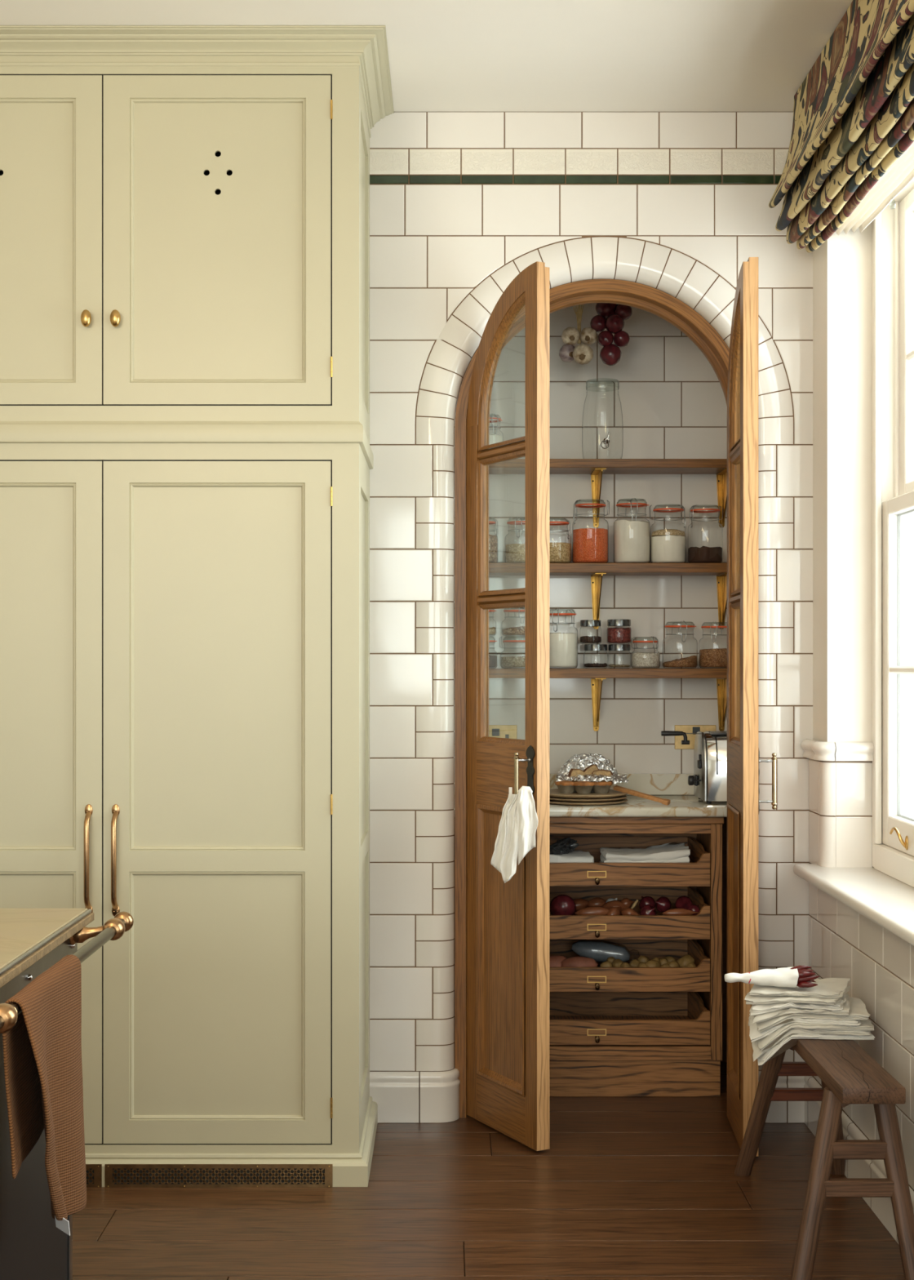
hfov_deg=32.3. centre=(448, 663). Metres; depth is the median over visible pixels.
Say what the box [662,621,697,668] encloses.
jar
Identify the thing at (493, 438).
jar
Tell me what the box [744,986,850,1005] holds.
folded napkin
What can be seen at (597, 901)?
shallot
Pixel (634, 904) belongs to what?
dry stalk
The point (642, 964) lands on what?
potato
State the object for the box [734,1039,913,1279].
wooden bench
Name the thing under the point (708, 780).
toaster
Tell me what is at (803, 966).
dried chilli
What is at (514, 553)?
jar
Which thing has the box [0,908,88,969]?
island countertop
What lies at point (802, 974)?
dried chilli
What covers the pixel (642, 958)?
potato
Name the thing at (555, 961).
sweet potato
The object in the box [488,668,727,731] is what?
shelf
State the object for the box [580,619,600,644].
spice jar
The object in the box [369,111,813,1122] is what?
wall
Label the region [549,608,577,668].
jar
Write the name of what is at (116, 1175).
vent grille
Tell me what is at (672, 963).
potato
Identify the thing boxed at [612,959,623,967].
potato
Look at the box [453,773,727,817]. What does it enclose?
countertop
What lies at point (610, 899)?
onion
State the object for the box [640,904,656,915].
onion
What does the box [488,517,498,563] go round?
jar
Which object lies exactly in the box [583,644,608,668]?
spice jar
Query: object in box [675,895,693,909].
onion
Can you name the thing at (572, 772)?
bread slice
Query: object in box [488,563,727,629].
shelf
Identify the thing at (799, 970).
dried chilli
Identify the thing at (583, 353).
bunch
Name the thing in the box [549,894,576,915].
onion
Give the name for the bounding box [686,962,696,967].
potato
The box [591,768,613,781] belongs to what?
bread slice
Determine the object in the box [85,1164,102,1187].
vent grille
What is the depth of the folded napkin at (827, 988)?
3.89 m
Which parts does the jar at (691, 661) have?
lid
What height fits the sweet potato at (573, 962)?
0.058 m
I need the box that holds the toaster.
[688,731,727,804]
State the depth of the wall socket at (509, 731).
5.39 m
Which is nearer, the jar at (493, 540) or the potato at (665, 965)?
the potato at (665, 965)
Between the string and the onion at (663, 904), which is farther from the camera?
the string
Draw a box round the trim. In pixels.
[454,279,729,1117]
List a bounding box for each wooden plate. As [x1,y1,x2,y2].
[549,788,626,799]
[549,795,627,802]
[549,798,628,805]
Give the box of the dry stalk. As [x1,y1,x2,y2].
[631,899,638,908]
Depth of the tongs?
5.04 m
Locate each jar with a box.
[488,413,502,444]
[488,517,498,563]
[488,608,496,635]
[488,636,497,668]
[499,635,525,668]
[501,607,525,635]
[505,516,525,563]
[549,518,571,563]
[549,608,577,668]
[572,499,609,563]
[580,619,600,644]
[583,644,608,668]
[606,619,631,644]
[608,644,631,668]
[613,497,650,563]
[631,636,660,668]
[649,504,686,563]
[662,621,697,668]
[687,504,723,563]
[698,622,727,668]
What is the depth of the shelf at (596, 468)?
5.25 m
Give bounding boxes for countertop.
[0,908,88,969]
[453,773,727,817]
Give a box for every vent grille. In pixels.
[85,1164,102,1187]
[104,1164,333,1187]
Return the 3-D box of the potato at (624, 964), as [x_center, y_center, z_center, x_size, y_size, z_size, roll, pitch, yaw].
[0.562,0.965,5.005,0.037,0.032,0.034,0,0,13]
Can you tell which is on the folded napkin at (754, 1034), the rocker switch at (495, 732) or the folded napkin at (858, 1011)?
the folded napkin at (858, 1011)
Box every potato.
[549,955,566,967]
[560,956,598,967]
[600,961,613,967]
[606,956,615,963]
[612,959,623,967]
[620,962,631,967]
[629,959,640,967]
[637,955,649,963]
[637,962,646,967]
[645,960,660,967]
[651,957,661,964]
[660,957,668,965]
[660,963,670,967]
[665,955,676,961]
[666,960,679,967]
[677,954,694,967]
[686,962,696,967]
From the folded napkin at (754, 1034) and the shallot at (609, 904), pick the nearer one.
the folded napkin at (754, 1034)
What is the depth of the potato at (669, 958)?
5.07 m
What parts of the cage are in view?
handle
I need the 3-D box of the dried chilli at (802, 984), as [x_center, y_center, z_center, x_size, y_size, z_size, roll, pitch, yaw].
[0.880,0.791,3.880,0.053,0.015,0.015,0,0,22]
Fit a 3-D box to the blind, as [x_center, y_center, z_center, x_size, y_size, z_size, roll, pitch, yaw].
[1.043,-1.400,3.703,0.275,0.485,1.706,0,0,0]
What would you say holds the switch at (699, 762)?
attached to the toaster
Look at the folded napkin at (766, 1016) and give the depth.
3.85 m
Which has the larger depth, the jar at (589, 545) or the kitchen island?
the jar at (589, 545)
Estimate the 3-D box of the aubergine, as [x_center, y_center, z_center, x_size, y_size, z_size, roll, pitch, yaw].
[0.509,0.933,5.116,0.220,0.077,0.075,0,0,8]
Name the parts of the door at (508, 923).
arched rail, panel moulding, rail, rail, panel, handle, post, handle plate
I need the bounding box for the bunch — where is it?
[559,303,597,364]
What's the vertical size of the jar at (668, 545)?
0.201 m
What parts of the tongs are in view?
arm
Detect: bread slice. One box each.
[568,768,584,777]
[583,764,599,775]
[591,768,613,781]
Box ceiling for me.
[0,0,853,111]
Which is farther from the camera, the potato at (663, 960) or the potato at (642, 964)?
the potato at (663, 960)
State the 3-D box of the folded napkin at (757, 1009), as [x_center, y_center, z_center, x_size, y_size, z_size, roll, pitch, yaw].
[0.877,0.844,3.943,0.226,0.045,0.219,0,0,17]
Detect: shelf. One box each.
[453,458,727,527]
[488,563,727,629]
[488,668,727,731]
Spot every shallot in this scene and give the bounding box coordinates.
[573,897,589,911]
[574,906,608,915]
[587,897,606,906]
[601,899,627,915]
[607,906,621,915]
[621,897,634,907]
[621,907,639,915]
[662,908,698,915]
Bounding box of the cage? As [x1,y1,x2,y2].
[661,730,726,744]
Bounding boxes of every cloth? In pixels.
[490,786,537,883]
[549,850,594,862]
[599,842,690,862]
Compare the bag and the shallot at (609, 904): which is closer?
the bag
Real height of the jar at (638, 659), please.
0.108 m
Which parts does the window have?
sill, sash rail, sash rail, sash rail, sash rail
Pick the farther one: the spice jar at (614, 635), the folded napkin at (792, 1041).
the spice jar at (614, 635)
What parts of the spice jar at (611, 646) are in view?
lid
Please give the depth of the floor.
3.89 m
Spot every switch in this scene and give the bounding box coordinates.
[492,728,499,736]
[693,727,700,734]
[697,754,701,768]
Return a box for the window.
[793,178,913,946]
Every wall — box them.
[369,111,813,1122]
[453,302,727,1062]
[800,221,913,1244]
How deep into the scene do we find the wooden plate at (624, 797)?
4.99 m
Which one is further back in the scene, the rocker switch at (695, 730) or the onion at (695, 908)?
the rocker switch at (695, 730)
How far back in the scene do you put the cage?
5.08 m
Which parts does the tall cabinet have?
panel, panel, panel, door, door, knob, handle, handle, knob, moulding, cornice, door, panel, panel, door, panel, skirting, panel, frame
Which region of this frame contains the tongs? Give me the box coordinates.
[613,785,671,804]
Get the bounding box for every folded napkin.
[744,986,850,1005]
[748,1015,871,1062]
[749,977,850,999]
[749,1007,861,1042]
[750,994,846,1016]
[752,993,849,1023]
[756,996,871,1032]
[757,1032,875,1065]
[758,1018,874,1050]
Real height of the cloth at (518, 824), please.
0.268 m
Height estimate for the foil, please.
0.110 m
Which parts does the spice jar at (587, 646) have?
lid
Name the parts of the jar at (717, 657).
glass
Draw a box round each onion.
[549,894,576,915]
[605,897,617,902]
[639,896,655,908]
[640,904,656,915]
[655,896,671,912]
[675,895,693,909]
[688,904,700,915]
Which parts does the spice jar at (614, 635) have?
lid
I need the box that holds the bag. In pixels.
[724,966,799,987]
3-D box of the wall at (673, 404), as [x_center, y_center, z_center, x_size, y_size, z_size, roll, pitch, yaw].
[0.465,-0.065,5.450,1.330,2.860,0.100,0,0,0]
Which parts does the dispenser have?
lid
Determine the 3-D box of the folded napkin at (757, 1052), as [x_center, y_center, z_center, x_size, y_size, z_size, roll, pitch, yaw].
[0.896,0.929,3.938,0.290,0.089,0.213,0,0,7]
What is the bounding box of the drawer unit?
[549,817,724,1096]
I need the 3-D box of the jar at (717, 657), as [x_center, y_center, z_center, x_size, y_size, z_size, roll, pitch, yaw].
[0.899,-0.060,5.305,0.113,0.157,0.118,0,0,17]
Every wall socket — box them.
[488,724,516,738]
[675,724,715,749]
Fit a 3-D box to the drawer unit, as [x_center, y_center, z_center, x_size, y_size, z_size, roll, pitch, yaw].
[0.465,0.923,5.156,0.797,0.883,0.447,0,0,0]
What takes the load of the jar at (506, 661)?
on the shelf at (597, 675)
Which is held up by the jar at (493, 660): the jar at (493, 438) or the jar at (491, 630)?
the jar at (491, 630)
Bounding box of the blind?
[768,0,913,253]
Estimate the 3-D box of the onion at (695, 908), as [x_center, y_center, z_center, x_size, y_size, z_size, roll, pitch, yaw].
[0.784,0.792,5.044,0.042,0.042,0.042,0,0,25]
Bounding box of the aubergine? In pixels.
[571,939,639,963]
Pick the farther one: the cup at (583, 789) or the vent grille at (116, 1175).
the cup at (583, 789)
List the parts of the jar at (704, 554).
lid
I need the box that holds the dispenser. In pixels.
[582,379,623,458]
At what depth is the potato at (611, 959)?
5.06 m
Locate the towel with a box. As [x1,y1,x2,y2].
[2,954,86,1235]
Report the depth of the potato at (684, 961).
5.02 m
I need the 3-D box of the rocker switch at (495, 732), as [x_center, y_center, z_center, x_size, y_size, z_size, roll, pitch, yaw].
[0.162,0.236,5.392,0.025,0.025,0.004,0,0,0]
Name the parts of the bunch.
bulb, bulb, plate, bulb, plate, plate, bulb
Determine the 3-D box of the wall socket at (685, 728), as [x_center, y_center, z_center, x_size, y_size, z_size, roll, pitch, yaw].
[0.844,0.253,5.395,0.142,0.083,0.009,0,0,0]
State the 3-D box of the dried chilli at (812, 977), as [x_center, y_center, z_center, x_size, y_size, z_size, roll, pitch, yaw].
[0.883,0.778,3.888,0.066,0.016,0.016,0,0,0]
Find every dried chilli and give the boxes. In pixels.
[790,964,811,969]
[796,982,817,987]
[797,968,813,972]
[797,975,820,982]
[798,971,816,977]
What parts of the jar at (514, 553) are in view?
lid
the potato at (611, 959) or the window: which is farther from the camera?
the potato at (611, 959)
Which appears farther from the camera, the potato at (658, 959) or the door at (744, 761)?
the potato at (658, 959)
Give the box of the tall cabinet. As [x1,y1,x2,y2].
[0,25,394,1187]
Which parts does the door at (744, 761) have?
panel moulding, arched rail, rail, rail, panel, glass pane, glass pane, glass pane, handle plate, post, post, handle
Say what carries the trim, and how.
attached to the wall at (675, 204)
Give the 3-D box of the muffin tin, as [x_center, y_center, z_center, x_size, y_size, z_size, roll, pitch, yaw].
[0.434,0.397,5.080,0.187,0.040,0.137,0,0,0]
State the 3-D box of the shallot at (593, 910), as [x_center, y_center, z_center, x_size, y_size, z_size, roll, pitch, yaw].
[0.469,0.792,5.014,0.140,0.039,0.039,0,0,1]
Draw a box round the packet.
[549,837,578,854]
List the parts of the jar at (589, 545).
lid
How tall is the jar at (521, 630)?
0.101 m
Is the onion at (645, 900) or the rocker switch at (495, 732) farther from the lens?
the rocker switch at (495, 732)
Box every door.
[466,261,549,1151]
[727,257,777,1156]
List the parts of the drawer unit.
drawer pull, drawer pull, drawer pull, drawer pull, drawer, drawer, drawer, drawer, drawer, drawer, drawer, drawer, drawer, rail, rail, drawer, drawer, drawer, drawer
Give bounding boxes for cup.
[556,784,575,793]
[574,785,593,794]
[592,784,611,793]
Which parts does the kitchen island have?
edge trim, rail, knob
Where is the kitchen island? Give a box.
[0,908,133,1279]
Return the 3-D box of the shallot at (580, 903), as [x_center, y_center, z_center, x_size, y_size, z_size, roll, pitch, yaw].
[0.424,0.785,5.120,0.088,0.044,0.044,0,0,5]
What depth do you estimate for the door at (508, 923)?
4.52 m
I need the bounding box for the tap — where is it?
[600,431,610,448]
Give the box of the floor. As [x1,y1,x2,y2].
[72,1062,905,1279]
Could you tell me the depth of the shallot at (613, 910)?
5.00 m
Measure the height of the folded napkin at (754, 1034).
0.069 m
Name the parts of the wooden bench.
leg, leg, leg, seat, leg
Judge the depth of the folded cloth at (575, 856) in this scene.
5.01 m
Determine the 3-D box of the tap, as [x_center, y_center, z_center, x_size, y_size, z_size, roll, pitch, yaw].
[0.518,-0.735,5.219,0.032,0.054,0.036,0,0,0]
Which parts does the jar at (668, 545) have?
lid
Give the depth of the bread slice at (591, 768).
5.09 m
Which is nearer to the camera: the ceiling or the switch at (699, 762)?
the ceiling
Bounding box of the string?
[590,302,632,365]
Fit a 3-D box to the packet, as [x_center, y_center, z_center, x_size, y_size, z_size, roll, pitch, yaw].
[0.368,0.591,5.079,0.100,0.062,0.071,0,0,0]
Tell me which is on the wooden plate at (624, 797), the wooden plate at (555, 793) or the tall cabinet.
the wooden plate at (555, 793)
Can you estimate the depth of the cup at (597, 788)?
5.04 m
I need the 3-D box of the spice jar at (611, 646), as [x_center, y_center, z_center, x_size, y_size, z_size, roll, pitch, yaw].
[0.574,-0.022,5.303,0.078,0.081,0.078,0,0,0]
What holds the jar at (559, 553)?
on the shelf at (596, 571)
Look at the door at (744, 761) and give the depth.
4.36 m
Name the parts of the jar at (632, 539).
lid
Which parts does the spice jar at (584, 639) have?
lid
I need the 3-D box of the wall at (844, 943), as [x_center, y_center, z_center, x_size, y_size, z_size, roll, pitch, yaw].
[1.187,-0.139,0.950,0.277,3.007,7.500,0,0,0]
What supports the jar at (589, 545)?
on the shelf at (596, 571)
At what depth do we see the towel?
2.39 m
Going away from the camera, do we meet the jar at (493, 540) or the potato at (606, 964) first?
the potato at (606, 964)
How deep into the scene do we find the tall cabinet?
4.15 m
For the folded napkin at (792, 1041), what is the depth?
3.84 m
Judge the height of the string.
0.517 m
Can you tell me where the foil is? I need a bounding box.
[556,752,628,784]
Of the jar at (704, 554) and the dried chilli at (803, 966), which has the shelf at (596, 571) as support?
the jar at (704, 554)
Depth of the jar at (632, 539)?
5.25 m
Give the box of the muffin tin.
[555,780,613,794]
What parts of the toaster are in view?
knob, plate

